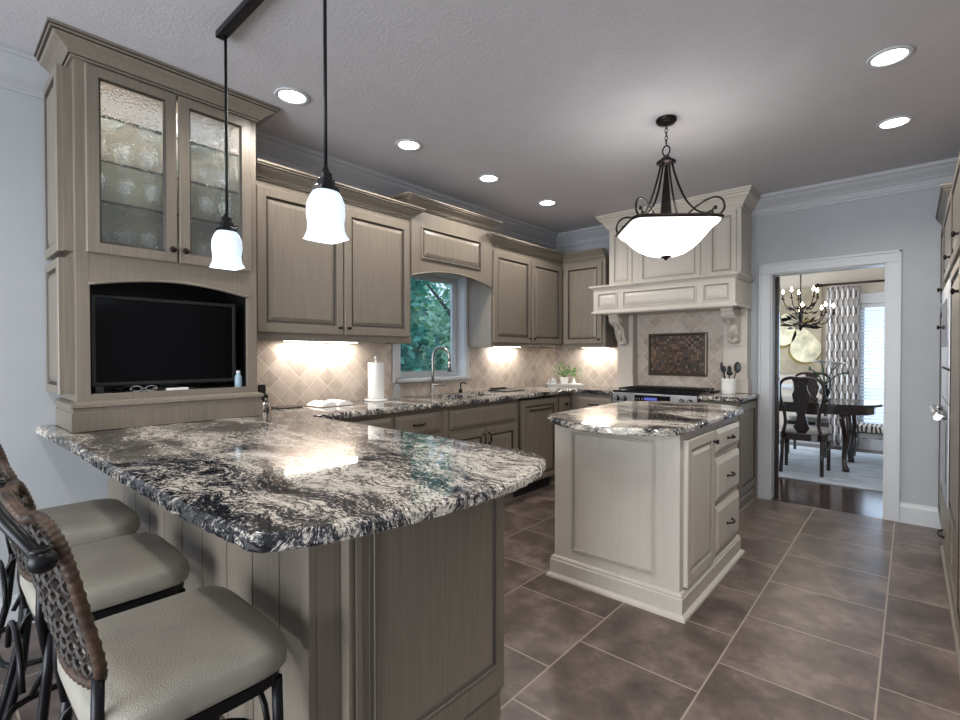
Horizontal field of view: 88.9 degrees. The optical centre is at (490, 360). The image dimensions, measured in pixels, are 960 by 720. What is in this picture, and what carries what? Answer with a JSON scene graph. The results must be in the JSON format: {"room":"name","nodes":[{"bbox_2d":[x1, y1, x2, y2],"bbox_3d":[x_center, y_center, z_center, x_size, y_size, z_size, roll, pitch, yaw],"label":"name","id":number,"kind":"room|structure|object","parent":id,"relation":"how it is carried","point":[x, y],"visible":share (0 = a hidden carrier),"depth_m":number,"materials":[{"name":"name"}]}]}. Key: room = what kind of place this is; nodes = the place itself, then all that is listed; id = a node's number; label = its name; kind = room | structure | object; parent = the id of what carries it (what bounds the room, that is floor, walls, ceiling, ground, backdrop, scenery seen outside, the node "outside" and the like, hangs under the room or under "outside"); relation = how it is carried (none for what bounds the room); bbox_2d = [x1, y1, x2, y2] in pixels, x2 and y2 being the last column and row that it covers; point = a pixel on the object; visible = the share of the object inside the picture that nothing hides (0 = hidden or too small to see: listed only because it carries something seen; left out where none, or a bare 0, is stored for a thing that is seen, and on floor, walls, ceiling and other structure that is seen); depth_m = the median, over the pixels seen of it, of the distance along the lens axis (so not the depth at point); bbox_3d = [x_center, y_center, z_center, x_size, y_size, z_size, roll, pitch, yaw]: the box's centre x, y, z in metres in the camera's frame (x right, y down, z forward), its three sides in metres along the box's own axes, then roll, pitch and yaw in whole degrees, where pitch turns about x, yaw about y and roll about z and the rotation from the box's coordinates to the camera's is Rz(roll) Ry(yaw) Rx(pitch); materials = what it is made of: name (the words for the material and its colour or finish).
{"room":"kitchen","nodes":[
{"label":"kitchen","id":0,"kind":"room"},
{"bbox_2d":[0,87,554,597],"bbox_3d":[-1.904,-0.093,2.915,0.150,2.743,8.340,1,1,41],"label":"wall","id":1,"kind":"structure","parent":0,"point":[53,475],"depth_m":2.38,"materials":[{"name":"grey paint"}]},
{"bbox_2d":[0,593,34,626],"bbox_3d":[-3.270,1.220,1.211,0.020,0.158,3.650,1,1,41],"label":"baseboard","id":2,"kind":"structure","parent":1,"relation":"attached to","point":[12,615],"depth_m":2.34,"materials":[{"name":"white paint"}]},
{"bbox_2d":[256,158,425,343],"bbox_3d":[-1.077,-0.653,3.453,0.394,1.050,1.295,1,1,41],"label":"upper cabinet","id":3,"kind":"object","parent":1,"relation":"attached to","point":[356,289],"visible":0.79,"depth_m":3.27,"materials":[{"name":"beige wood"}]},
{"bbox_2d":[284,341,356,342],"bbox_3d":[-1.200,-0.144,3.496,0.048,0.026,0.580,1,1,41],"label":"light","id":4,"kind":"object","parent":3,"relation":"attached to","point":[284,341],"visible":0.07,"depth_m":3.42,"materials":[{"name":"white paint"}]},
{"bbox_2d":[257,340,554,406],"bbox_3d":[-0.428,0.074,4.510,0.012,0.450,3.720,1,1,41],"label":"backsplash","id":5,"kind":"structure","parent":1,"relation":"attached to","point":[292,373],"depth_m":3.77,"materials":[{"name":"tile"}]},
{"bbox_2d":[391,273,470,382],"bbox_3d":[-0.555,-0.343,4.439,0.165,1.055,0.935,1,1,41],"label":"window","id":6,"kind":"structure","parent":1,"relation":"in","point":[459,349],"depth_m":4.72,"materials":[{"name":"white paint"}]},
{"bbox_2d":[382,191,502,287],"bbox_3d":[-0.408,-0.967,4.216,0.409,0.611,1.116,1,1,41],"label":"window valance","id":7,"kind":"object","parent":1,"relation":"attached to","point":[438,244],"visible":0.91,"depth_m":4.08,"materials":[{"name":"beige wood"}]},
{"bbox_2d":[0,42,957,249],"bbox_3d":[-0.283,-1.365,1.512,4.120,0.168,8.050,1,1,41],"label":"trim","id":8,"kind":"structure","parent":1,"relation":"attached to","point":[20,71],"depth_m":3.83,"materials":[{"name":"grey paint"}]},
{"bbox_2d":[468,232,564,347],"bbox_3d":[0.286,-0.653,5.038,0.394,1.030,1.305,1,1,41],"label":"upper cabinet","id":9,"kind":"object","parent":1,"relation":"attached to","point":[522,307],"visible":0.96,"depth_m":4.80,"materials":[{"name":"beige wood"}]},
{"bbox_2d":[0,0,959,232],"bbox_3d":[-0.286,-1.499,1.507,4.420,0.100,8.340,1,1,41],"label":"ceiling","id":10,"kind":"structure","parent":0,"point":[562,101],"depth_m":2.54,"materials":[{"name":"paint"}]},
{"bbox_2d":[209,0,263,269],"label":"linear pendant","id":11,"kind":"object","parent":10,"relation":"hanging from","point":[226,243],"depth_m":2.11,"materials":[{"name":"white glass"}]},
{"bbox_2d":[274,87,309,104],"bbox_3d":[-1.095,-1.457,2.698,0.184,0.009,0.184,1,1,41],"label":"recessed light","id":12,"kind":"object","parent":10,"relation":"in","point":[289,95],"visible":1,"depth_m":2.69,"materials":[{"name":"white paint"}]},
{"bbox_2d":[303,0,348,243],"label":"linear pendant","id":13,"kind":"object","parent":10,"relation":"hanging from","point":[325,210],"depth_m":1.60,"materials":[{"name":"white glass"}]},
{"bbox_2d":[395,139,421,150],"bbox_3d":[-0.558,-1.465,3.323,0.184,0.009,0.184,1,1,41],"label":"recessed light","id":14,"kind":"object","parent":10,"relation":"in","point":[403,144],"visible":1,"depth_m":3.31,"materials":[{"name":"white paint"}]},
{"bbox_2d":[477,174,499,182],"bbox_3d":[-0.017,-1.472,3.953,0.184,0.009,0.184,1,1,41],"label":"recessed light","id":15,"kind":"object","parent":10,"relation":"in","point":[487,178],"visible":1,"depth_m":3.95,"materials":[{"name":"white paint"}]},
{"bbox_2d":[538,199,556,205],"bbox_3d":[0.531,-1.480,4.590,0.184,0.009,0.184,1,1,41],"label":"recessed light","id":16,"kind":"object","parent":10,"relation":"in","point":[548,202],"visible":1,"depth_m":4.58,"materials":[{"name":"white paint"}]},
{"bbox_2d":[616,115,725,260],"bbox_3d":[1.068,-1.037,2.979,0.526,0.857,0.524,0,1,3],"label":"chandelier","id":17,"kind":"object","parent":10,"relation":"hanging from","point":[665,234],"visible":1,"depth_m":2.84,"materials":[{"name":"white glass"}]},
{"bbox_2d":[865,44,914,68],"bbox_3d":[1.910,-1.454,2.343,0.184,0.009,0.184,1,1,41],"label":"recessed light","id":18,"kind":"object","parent":10,"relation":"in","point":[889,56],"visible":1,"depth_m":2.34,"materials":[{"name":"white paint"}]},
{"bbox_2d":[875,115,913,129],"bbox_3d":[2.480,-1.462,3.007,0.184,0.009,0.184,1,1,41],"label":"recessed light","id":19,"kind":"object","parent":10,"relation":"in","point":[897,121],"visible":1,"depth_m":3.00,"materials":[{"name":"white paint"}]},
{"bbox_2d":[0,441,959,719],"bbox_3d":[1.252,1.321,2.560,5.420,0.080,11.890,1,1,41],"label":"floor","id":20,"kind":"structure","parent":0,"point":[824,614],"depth_m":2.30,"materials":[{"name":"brown tile"}]},
{"bbox_2d":[0,444,139,719],"bbox_3d":[-1.754,0.737,1.956,0.496,1.106,0.534,1,1,41],"label":"bar stool","id":21,"kind":"object","parent":20,"relation":"on","point":[90,521],"visible":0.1,"depth_m":1.93,"materials":[{"name":"beige leather"}]},
{"bbox_2d":[0,456,188,719],"bbox_3d":[-1.286,0.742,1.527,0.496,1.106,0.534,1,1,41],"label":"bar stool","id":22,"kind":"object","parent":20,"relation":"on","point":[119,574],"visible":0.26,"depth_m":1.48,"materials":[{"name":"beige leather"}]},
{"bbox_2d":[0,479,286,719],"bbox_3d":[-0.793,0.746,1.103,0.496,1.106,0.534,1,1,41],"label":"bar stool","id":23,"kind":"object","parent":20,"relation":"on","point":[202,653],"visible":1,"depth_m":1.01,"materials":[{"name":"beige leather"}]},
{"bbox_2d":[108,476,503,719],"bbox_3d":[-1.006,0.826,2.194,2.158,0.921,0.750,1,1,41],"label":"base cabinet","id":24,"kind":"object","parent":20,"relation":"on","point":[405,622],"visible":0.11,"depth_m":1.45,"materials":[{"name":"beige wood"}]},
{"bbox_2d":[36,385,619,552],"bbox_3d":[0.187,0.331,3.371,2.430,0.038,4.624,1,1,41],"label":"countertop","id":25,"kind":"structure","parent":24,"relation":"on","point":[279,480],"depth_m":1.50,"materials":[{"name":"stone"}]},
{"bbox_2d":[34,17,280,432],"bbox_3d":[-1.730,-0.570,2.621,0.489,1.779,1.010,1,1,41],"label":"display cabinet","id":26,"kind":"object","parent":25,"relation":"on","point":[127,199],"visible":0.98,"depth_m":2.39,"materials":[{"name":"beige wood"}]},
{"bbox_2d":[93,387,103,393],"bbox_3d":[-1.877,0.142,2.344,0.040,0.034,0.035,1,1,41],"label":"box","id":27,"kind":"object","parent":26,"relation":"in","point":[96,390],"visible":0.86,"depth_m":2.33,"materials":[{"name":"black plastic"}]},
{"bbox_2d":[105,386,133,392],"bbox_3d":[-1.825,0.142,2.401,0.031,0.032,0.116,1,1,41],"label":"eyeglasses","id":28,"kind":"object","parent":26,"relation":"in","point":[125,386],"visible":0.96,"depth_m":2.39,"materials":[{"name":"black metal"}]},
{"bbox_2d":[130,385,156,391],"bbox_3d":[-1.760,0.141,2.477,0.031,0.032,0.116,1,1,41],"label":"eyeglasses","id":29,"kind":"object","parent":26,"relation":"in","point":[149,385],"visible":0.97,"depth_m":2.47,"materials":[{"name":"silver metal"}]},
{"bbox_2d":[90,293,235,390],"bbox_3d":[-1.731,-0.084,2.615,0.124,0.478,0.660,1,1,41],"label":"television","id":30,"kind":"object","parent":26,"relation":"in","point":[167,343],"visible":0.88,"depth_m":2.54,"materials":[{"name":"black plastic"}]},
{"bbox_2d":[90,282,245,389],"bbox_3d":[-1.771,-0.151,2.662,0.354,0.611,0.766,1,1,41],"label":"liner","id":31,"kind":"object","parent":26,"relation":"in","point":[173,291],"visible":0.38,"depth_m":2.88,"materials":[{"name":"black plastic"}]},
{"bbox_2d":[166,387,188,389],"bbox_3d":[-1.656,0.149,2.586,0.030,0.012,0.100,1,1,41],"label":"remote control","id":32,"kind":"object","parent":26,"relation":"in","point":[179,388],"visible":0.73,"depth_m":2.58,"materials":[{"name":"white plastic"}]},
{"bbox_2d":[235,371,241,386],"bbox_3d":[-1.449,0.105,2.810,0.038,0.096,0.037,1,1,41],"label":"water bottle","id":33,"kind":"object","parent":26,"relation":"in","point":[238,378],"visible":0.9,"depth_m":2.80,"materials":[{"name":"blue plastic"}]},
{"bbox_2d":[258,384,265,402],"bbox_3d":[-1.448,0.233,3.097,0.050,0.164,0.055,1,1,41],"label":"cordless phone","id":34,"kind":"object","parent":25,"relation":"on","point":[262,387],"visible":0.25,"depth_m":3.09,"materials":[{"name":"black plastic"}]},
{"bbox_2d":[263,394,270,413],"bbox_3d":[-1.345,0.259,2.933,0.052,0.118,0.051,1,1,41],"label":"oil bottle","id":35,"kind":"object","parent":25,"relation":"on","point":[266,406],"visible":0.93,"depth_m":2.92,"materials":[{"name":"clear glass"}]},
{"bbox_2d":[271,405,302,408],"bbox_3d":[-1.359,0.309,3.255,0.140,0.008,0.160,1,1,41],"label":"tablet","id":36,"kind":"object","parent":25,"relation":"on","point":[285,406],"visible":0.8,"depth_m":3.25,"materials":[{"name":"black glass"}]},
{"bbox_2d":[304,399,355,407],"bbox_3d":[-1.119,0.295,3.419,0.206,0.033,0.276,1,1,41],"label":"open book","id":37,"kind":"object","parent":25,"relation":"on","point":[331,402],"visible":1,"depth_m":3.36,"materials":[{"name":"white paper"}]},
{"bbox_2d":[364,356,387,401],"bbox_3d":[-0.879,0.137,3.751,0.180,0.340,0.180,1,1,41],"label":"paper towel holder","id":38,"kind":"object","parent":25,"relation":"on","point":[375,357],"visible":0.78,"depth_m":3.69,"materials":[{"name":"white paint"}]},
{"bbox_2d":[368,363,383,398],"bbox_3d":[-0.879,0.152,3.751,0.122,0.272,0.122,1,1,41],"label":"paper towel roll","id":39,"kind":"object","parent":38,"relation":"in","point":[375,370],"visible":0.99,"depth_m":3.70,"materials":[{"name":"white paper"}]},
{"bbox_2d":[393,377,400,398],"bbox_3d":[-0.759,0.220,3.950,0.060,0.170,0.064,0,1,-9],"label":"soap dispenser","id":40,"kind":"object","parent":25,"relation":"on","point":[396,387],"visible":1,"depth_m":3.93,"materials":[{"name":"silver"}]},
{"bbox_2d":[429,346,451,394],"bbox_3d":[-0.443,0.088,4.269,0.164,0.427,0.180,0,1,-22],"label":"kitchen faucet","id":41,"kind":"object","parent":25,"relation":"on","point":[432,385],"visible":1,"depth_m":4.28,"materials":[{"name":"silver metal"}]},
{"bbox_2d":[459,382,466,392],"bbox_3d":[-0.259,0.248,4.564,0.085,0.100,0.039,0,1,15],"label":"soap dispenser","id":42,"kind":"object","parent":25,"relation":"on","point":[460,389],"visible":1,"depth_m":4.55,"materials":[{"name":"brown metal"}]},
{"bbox_2d":[488,388,524,391],"bbox_3d":[0.156,0.290,4.841,0.230,0.008,0.300,1,1,41],"label":"cutting mat","id":43,"kind":"object","parent":25,"relation":"on","point":[506,389],"visible":0.97,"depth_m":4.80,"materials":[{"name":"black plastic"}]},
{"bbox_2d":[490,387,505,389],"bbox_3d":[0.074,0.277,4.899,0.050,0.015,0.200,1,1,41],"label":"knife","id":44,"kind":"object","parent":43,"relation":"on","point":[495,387],"visible":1,"depth_m":4.90,"materials":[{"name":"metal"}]},
{"bbox_2d":[545,383,583,385],"bbox_3d":[0.836,0.275,5.562,0.420,0.022,0.160,0,1,-1],"label":"serving tray","id":45,"kind":"object","parent":25,"relation":"on","point":[547,384],"visible":0.9,"depth_m":5.49,"materials":[{"name":"white ceramic"}]},
{"bbox_2d":[548,378,556,383],"bbox_3d":[0.710,0.239,5.560,0.086,0.078,0.081,1,1,41],"label":"ceramic pitcher","id":46,"kind":"object","parent":45,"relation":"on","point":[553,380],"visible":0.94,"depth_m":5.54,"materials":[{"name":"white ceramic"}]},
{"bbox_2d":[553,362,576,383],"bbox_3d":[0.834,0.144,5.554,0.279,0.269,0.266,0,1,20],"label":"potted plant","id":47,"kind":"object","parent":45,"relation":"on","point":[563,380],"visible":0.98,"depth_m":5.53,"materials":[{"name":"green plant"}]},
{"bbox_2d":[571,369,581,383],"bbox_3d":[0.982,0.186,5.560,0.125,0.185,0.106,1,1,41],"label":"trailing plant","id":48,"kind":"object","parent":45,"relation":"on","point":[573,380],"visible":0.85,"depth_m":5.55,"materials":[{"name":"green plant"}]},
{"bbox_2d":[336,407,442,436],"bbox_3d":[-0.910,0.811,3.456,0.627,0.921,1.080,1,1,41],"label":"base cabinet","id":49,"kind":"object","parent":20,"relation":"on","point":[427,421],"visible":0.14,"depth_m":3.44,"materials":[{"name":"beige wood"}]},
{"bbox_2d":[443,399,517,501],"bbox_3d":[-0.250,0.802,4.224,0.627,0.921,0.935,1,1,41],"label":"base cabinet","id":50,"kind":"object","parent":20,"relation":"on","point":[489,423],"visible":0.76,"depth_m":4.05,"materials":[{"name":"beige wood"}]},
{"bbox_2d":[513,395,556,497],"bbox_3d":[0.260,0.796,4.817,0.627,0.918,0.610,1,1,41],"label":"base cabinet","id":51,"kind":"object","parent":20,"relation":"on","point":[536,434],"visible":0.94,"depth_m":4.63,"materials":[{"name":"beige wood"}]},
{"bbox_2d":[549,393,571,484],"bbox_3d":[0.739,0.788,5.378,0.621,0.921,0.855,1,1,41],"label":"base cabinet","id":52,"kind":"object","parent":20,"relation":"on","point":[564,401],"visible":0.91,"depth_m":4.95,"materials":[{"name":"beige wood"}]},
{"bbox_2d":[572,393,612,409],"bbox_3d":[1.202,0.790,5.136,0.490,0.921,0.655,1,1,41],"label":"base cabinet","id":53,"kind":"object","parent":20,"relation":"on","point":[579,400],"visible":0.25,"depth_m":4.93,"materials":[{"name":"beige wood"}]},
{"bbox_2d":[545,416,744,623],"bbox_3d":[1.012,0.815,3.070,0.836,0.921,1.136,1,1,41],"label":"kitchen island","id":54,"kind":"object","parent":20,"relation":"on","point":[648,523],"visible":0.98,"depth_m":2.65,"materials":[{"name":"grey wood"}]},
{"bbox_2d":[548,401,743,436],"bbox_3d":[0.986,0.335,3.059,0.827,0.038,1.579,1,1,41],"label":"island countertop","id":55,"kind":"structure","parent":54,"relation":"on","point":[628,418],"depth_m":2.75,"materials":[{"name":"stone"}]},
{"bbox_2d":[613,385,718,402],"bbox_3d":[1.664,0.742,4.681,0.789,0.968,0.686,1,1,41],"label":"range cooker","id":56,"kind":"object","parent":20,"relation":"on","point":[638,392],"visible":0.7,"depth_m":4.50,"materials":[{"name":"silver metal"}]},
{"bbox_2d":[613,389,718,395],"bbox_3d":[1.682,0.291,4.696,0.789,0.020,0.630,1,1,41],"label":"cooktop","id":57,"kind":"object","parent":56,"relation":"in","point":[625,392],"depth_m":4.49,"materials":[{"name":"black metal"}]},
{"bbox_2d":[700,398,756,513],"bbox_3d":[2.119,0.799,4.348,0.328,0.921,0.655,1,1,41],"label":"base cabinet","id":58,"kind":"object","parent":20,"relation":"on","point":[747,444],"visible":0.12,"depth_m":4.25,"materials":[{"name":"beige wood"}]},
{"bbox_2d":[699,392,759,401],"bbox_3d":[2.129,0.319,4.344,0.343,0.038,0.641,1,1,41],"label":"countertop","id":59,"kind":"structure","parent":58,"relation":"on","point":[739,397],"depth_m":4.16,"materials":[{"name":"stone"}]},
{"bbox_2d":[721,378,736,394],"bbox_3d":[2.118,0.229,4.354,0.134,0.140,0.133,1,1,41],"label":"utensil crock","id":60,"kind":"object","parent":59,"relation":"on","point":[728,386],"visible":0.95,"depth_m":4.30,"materials":[{"name":"white ceramic"}]},
{"bbox_2d":[720,362,724,378],"bbox_3d":[2.083,0.148,4.365,0.065,0.277,0.012,0,1,22],"label":"turner","id":61,"kind":"object","parent":60,"relation":"in","point":[721,363],"visible":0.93,"depth_m":4.37,"materials":[{"name":"black plastic"}]},
{"bbox_2d":[734,362,740,378],"bbox_3d":[2.157,0.148,4.319,0.092,0.277,0.012,1,1,41],"label":"spoon","id":62,"kind":"object","parent":60,"relation":"in","point":[737,367],"visible":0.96,"depth_m":4.30,"materials":[{"name":"black plastic"}]},
{"bbox_2d":[779,444,882,491],"bbox_3d":[4.189,1.237,5.731,3.500,0.012,2.170,1,1,41],"label":"area rug","id":63,"kind":"object","parent":20,"relation":"on","point":[866,472],"visible":0.2,"depth_m":5.54,"materials":[{"name":"grey fabric"}]},
{"bbox_2d":[779,376,830,476],"bbox_3d":[3.485,0.701,5.443,0.469,1.066,0.504,1,1,41],"label":"dining chair","id":64,"kind":"object","parent":63,"relation":"on","point":[801,431],"visible":0.98,"depth_m":5.30,"materials":[{"name":"brown wood"}]},
{"bbox_2d":[787,372,831,457],"bbox_3d":[4.212,0.689,6.472,0.469,1.066,0.504,1,1,41],"label":"dining chair","id":65,"kind":"object","parent":63,"relation":"on","point":[812,386],"visible":0.52,"depth_m":6.49,"materials":[{"name":"brown wood"}]},
{"bbox_2d":[779,396,883,471],"bbox_3d":[3.642,0.848,6.111,1.970,0.749,0.900,1,1,41],"label":"dining table","id":66,"kind":"object","parent":63,"relation":"on","point":[848,410],"visible":0.59,"depth_m":5.45,"materials":[{"name":"brown wood"}]},
{"bbox_2d":[819,385,830,400],"bbox_3d":[3.972,0.382,5.822,0.120,0.190,0.120,1,1,41],"label":"flower vase","id":67,"kind":"object","parent":66,"relation":"on","point":[828,391],"visible":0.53,"depth_m":5.79,"materials":[{"name":"clear glass"}]},
{"bbox_2d":[808,360,848,384],"bbox_3d":[4.016,0.141,5.801,0.480,0.298,0.319,1,1,41],"label":"lily bouquet","id":68,"kind":"object","parent":67,"relation":"in","point":[821,362],"visible":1,"depth_m":5.79,"materials":[{"name":"plant"}]},
{"bbox_2d":[852,422,882,457],"bbox_3d":[4.991,1.014,5.856,1.150,0.426,0.370,1,1,41],"label":"bench","id":69,"kind":"object","parent":63,"relation":"on","point":[863,430],"visible":0.14,"depth_m":5.98,"materials":[{"name":"fabric"}]},
{"bbox_2d":[856,422,882,433],"bbox_3d":[4.991,0.841,5.854,1.150,0.080,0.370,1,1,41],"label":"seat cushion","id":70,"kind":"object","parent":69,"relation":"on","point":[862,428],"depth_m":5.98,"materials":[{"name":"fabric"}]},
{"bbox_2d":[935,152,959,677],"bbox_3d":[2.742,0.107,2.447,0.720,2.350,2.685,1,1,41],"label":"tall cabinet","id":71,"kind":"object","parent":20,"relation":"on","point":[948,207],"visible":0.93,"depth_m":2.52,"materials":[{"name":"beige wood"}]},
{"bbox_2d":[929,368,949,508],"bbox_3d":[2.793,0.440,3.044,0.083,0.770,0.810,1,1,41],"label":"wall oven","id":72,"kind":"object","parent":71,"relation":"attached to","point":[944,416],"visible":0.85,"depth_m":2.89,"materials":[{"name":"silver metal"}]},
{"bbox_2d":[941,277,950,367],"bbox_3d":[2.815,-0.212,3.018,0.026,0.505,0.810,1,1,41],"label":"microwave","id":73,"kind":"object","parent":71,"relation":"attached to","point":[946,292],"visible":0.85,"depth_m":2.88,"materials":[{"name":"silver metal"}]},
{"bbox_2d":[556,186,941,506],"bbox_3d":[2.387,-0.115,4.633,4.120,2.743,0.140,1,1,41],"label":"wall","id":74,"kind":"structure","parent":0,"point":[906,221],"depth_m":3.81,"materials":[{"name":"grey paint"}]},
{"bbox_2d":[562,247,616,347],"bbox_3d":[0.963,-0.658,5.484,0.839,1.030,0.414,1,1,41],"label":"upper cabinet","id":75,"kind":"object","parent":74,"relation":"attached to","point":[584,269],"visible":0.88,"depth_m":5.26,"materials":[{"name":"beige wood"}]},
{"bbox_2d":[555,310,723,391],"bbox_3d":[1.513,-0.098,5.279,1.928,0.775,0.020,1,1,41],"label":"backsplash","id":76,"kind":"structure","parent":74,"relation":"attached to","point":[598,366],"depth_m":5.13,"materials":[{"name":"tile"}]},
{"bbox_2d":[589,185,760,392],"bbox_3d":[1.736,-0.596,4.714,1.461,1.780,0.575,1,1,41],"label":"range hood","id":77,"kind":"object","parent":74,"relation":"attached to","point":[715,274],"visible":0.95,"depth_m":4.48,"materials":[{"name":"grey wood"}]},
{"bbox_2d":[589,271,754,290],"bbox_3d":[1.701,-0.730,4.717,1.402,0.041,0.536,1,1,41],"label":"mantel shelf","id":78,"kind":"object","parent":77,"relation":"attached to","point":[741,277],"depth_m":4.42,"materials":[{"name":"grey wood"}]},
{"bbox_2d":[648,332,707,376],"bbox_3d":[1.877,-0.062,4.937,0.590,0.430,0.023,1,1,41],"label":"mosaic panel","id":79,"kind":"object","parent":74,"relation":"attached to","point":[669,354],"visible":1,"depth_m":4.92,"materials":[{"name":"brown tile"}]},
{"bbox_2d":[774,277,779,496],"bbox_3d":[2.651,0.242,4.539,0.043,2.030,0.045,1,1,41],"label":"door","id":80,"kind":"structure","parent":74,"relation":"in","point":[777,283],"depth_m":4.52,"materials":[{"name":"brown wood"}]},
{"bbox_2d":[757,249,901,521],"bbox_3d":[2.871,0.195,4.201,0.996,2.132,0.170,1,1,41],"label":"trim","id":81,"kind":"structure","parent":74,"relation":"attached to","point":[891,260],"depth_m":4.00,"materials":[{"name":"white paint"}]},
{"bbox_2d":[899,502,941,528],"bbox_3d":[3.299,1.187,3.759,0.280,0.158,0.020,1,1,41],"label":"baseboard","id":82,"kind":"structure","parent":74,"relation":"attached to","point":[909,513],"depth_m":3.75,"materials":[{"name":"white paint"}]},
{"bbox_2d":[779,267,884,429],"bbox_3d":[5.392,-0.140,6.731,4.600,2.740,0.140,1,1,41],"label":"wall","id":83,"kind":"structure","parent":0,"point":[808,280],"depth_m":7.10,"materials":[{"name":"beige paint"}]},
{"bbox_2d":[780,287,821,373],"bbox_3d":[4.502,-0.442,7.368,0.816,1.270,0.042,1,1,41],"label":"painting","id":84,"kind":"object","parent":83,"relation":"attached to","point":[798,348],"visible":0.58,"depth_m":7.27,"materials":[{"name":"beige paint"}]},
{"bbox_2d":[781,384,820,388],"bbox_3d":[4.343,0.387,7.527,1.980,0.070,0.030,1,1,41],"label":"trim","id":85,"kind":"structure","parent":83,"relation":"attached to","point":[786,386],"depth_m":7.39,"materials":[{"name":"white paint"}]},
{"bbox_2d":[779,430,882,450],"bbox_3d":[5.340,1.152,6.686,4.600,0.158,0.020,1,1,41],"label":"baseboard","id":86,"kind":"structure","parent":83,"relation":"attached to","point":[864,443],"depth_m":6.78,"materials":[{"name":"white paint"}]},
{"bbox_2d":[814,279,884,287],"bbox_3d":[5.532,-1.076,6.423,2.180,0.070,0.125,1,1,41],"label":"curtain rod","id":87,"kind":"object","parent":83,"relation":"attached to","point":[817,285],"visible":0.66,"depth_m":6.83,"materials":[{"name":"brown metal"}]},
{"bbox_2d":[826,285,858,446],"bbox_3d":[4.955,0.079,6.900,0.398,2.240,0.070,1,1,41],"label":"curtain","id":88,"kind":"object","parent":87,"relation":"hanging from","point":[842,333],"visible":0.69,"depth_m":6.89,"materials":[{"name":"fabric"}]},
{"bbox_2d":[859,292,884,422],"bbox_3d":[5.614,0.103,6.494,1.390,2.060,0.155,1,1,41],"label":"window","id":89,"kind":"structure","parent":83,"relation":"in","point":[865,298],"depth_m":6.83,"materials":[{"name":"white paint"}]},
{"bbox_2d":[860,303,884,423],"bbox_3d":[5.607,0.114,6.486,1.130,1.798,0.045,1,1,41],"label":"window blind","id":90,"kind":"object","parent":89,"relation":"attached to","point":[872,305],"visible":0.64,"depth_m":6.76,"materials":[{"name":"white paint"}]},
{"bbox_3d":[4.280,-1.544,5.422,4.600,0.100,3.550,1,1,41],"label":"ceiling","id":91,"kind":"structure","parent":0,"visible":0},
{"bbox_2d":[780,274,834,330],"bbox_3d":[3.782,-0.929,5.969,0.662,1.139,0.660,0,1,7],"label":"chandelier","id":92,"kind":"object","parent":91,"relation":"hanging from","point":[799,319],"visible":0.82,"depth_m":5.94,"materials":[{"name":"brown metal"}]},
{"label":"outside","id":93,"kind":"structure","parent":0,"visible":0},
{"bbox_3d":[-2.258,1.550,13.829,14.570,0.200,22.000,1,1,41],"label":"ground","id":94,"kind":"structure","parent":93,"visible":0},
{"bbox_2d":[402,279,438,377],"bbox_3d":[-1.750,-1.270,9.867,1.658,5.562,1.617,1,1,43],"label":"tree","id":95,"kind":"object","parent":94,"relation":"on","point":[417,294],"visible":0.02,"depth_m":9.81,"materials":[{"name":"green plant"}]},
{"bbox_2d":[400,278,443,377],"bbox_3d":[-1.283,-0.225,6.481,1.246,3.790,1.205,1,1,41],"label":"tree","id":96,"kind":"object","parent":94,"relation":"on","point":[418,342],"visible":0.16,"depth_m":6.44,"materials":[{"name":"green plant"}]},
{"bbox_2d":[410,282,449,376],"bbox_3d":[-0.678,-0.790,8.408,1.456,4.614,1.521,1,1,41],"label":"tree","id":97,"kind":"object","parent":94,"relation":"on","point":[445,335],"visible":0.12,"depth_m":8.29,"materials":[{"name":"green plant"}]},
{"bbox_2d":[429,284,449,352],"bbox_3d":[-0.679,-1.372,12.426,1.971,5.964,1.900,1,1,41],"label":"tree","id":98,"kind":"object","parent":94,"relation":"on","point":[437,288],"visible":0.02,"depth_m":12.28,"materials":[{"name":"green plant"}]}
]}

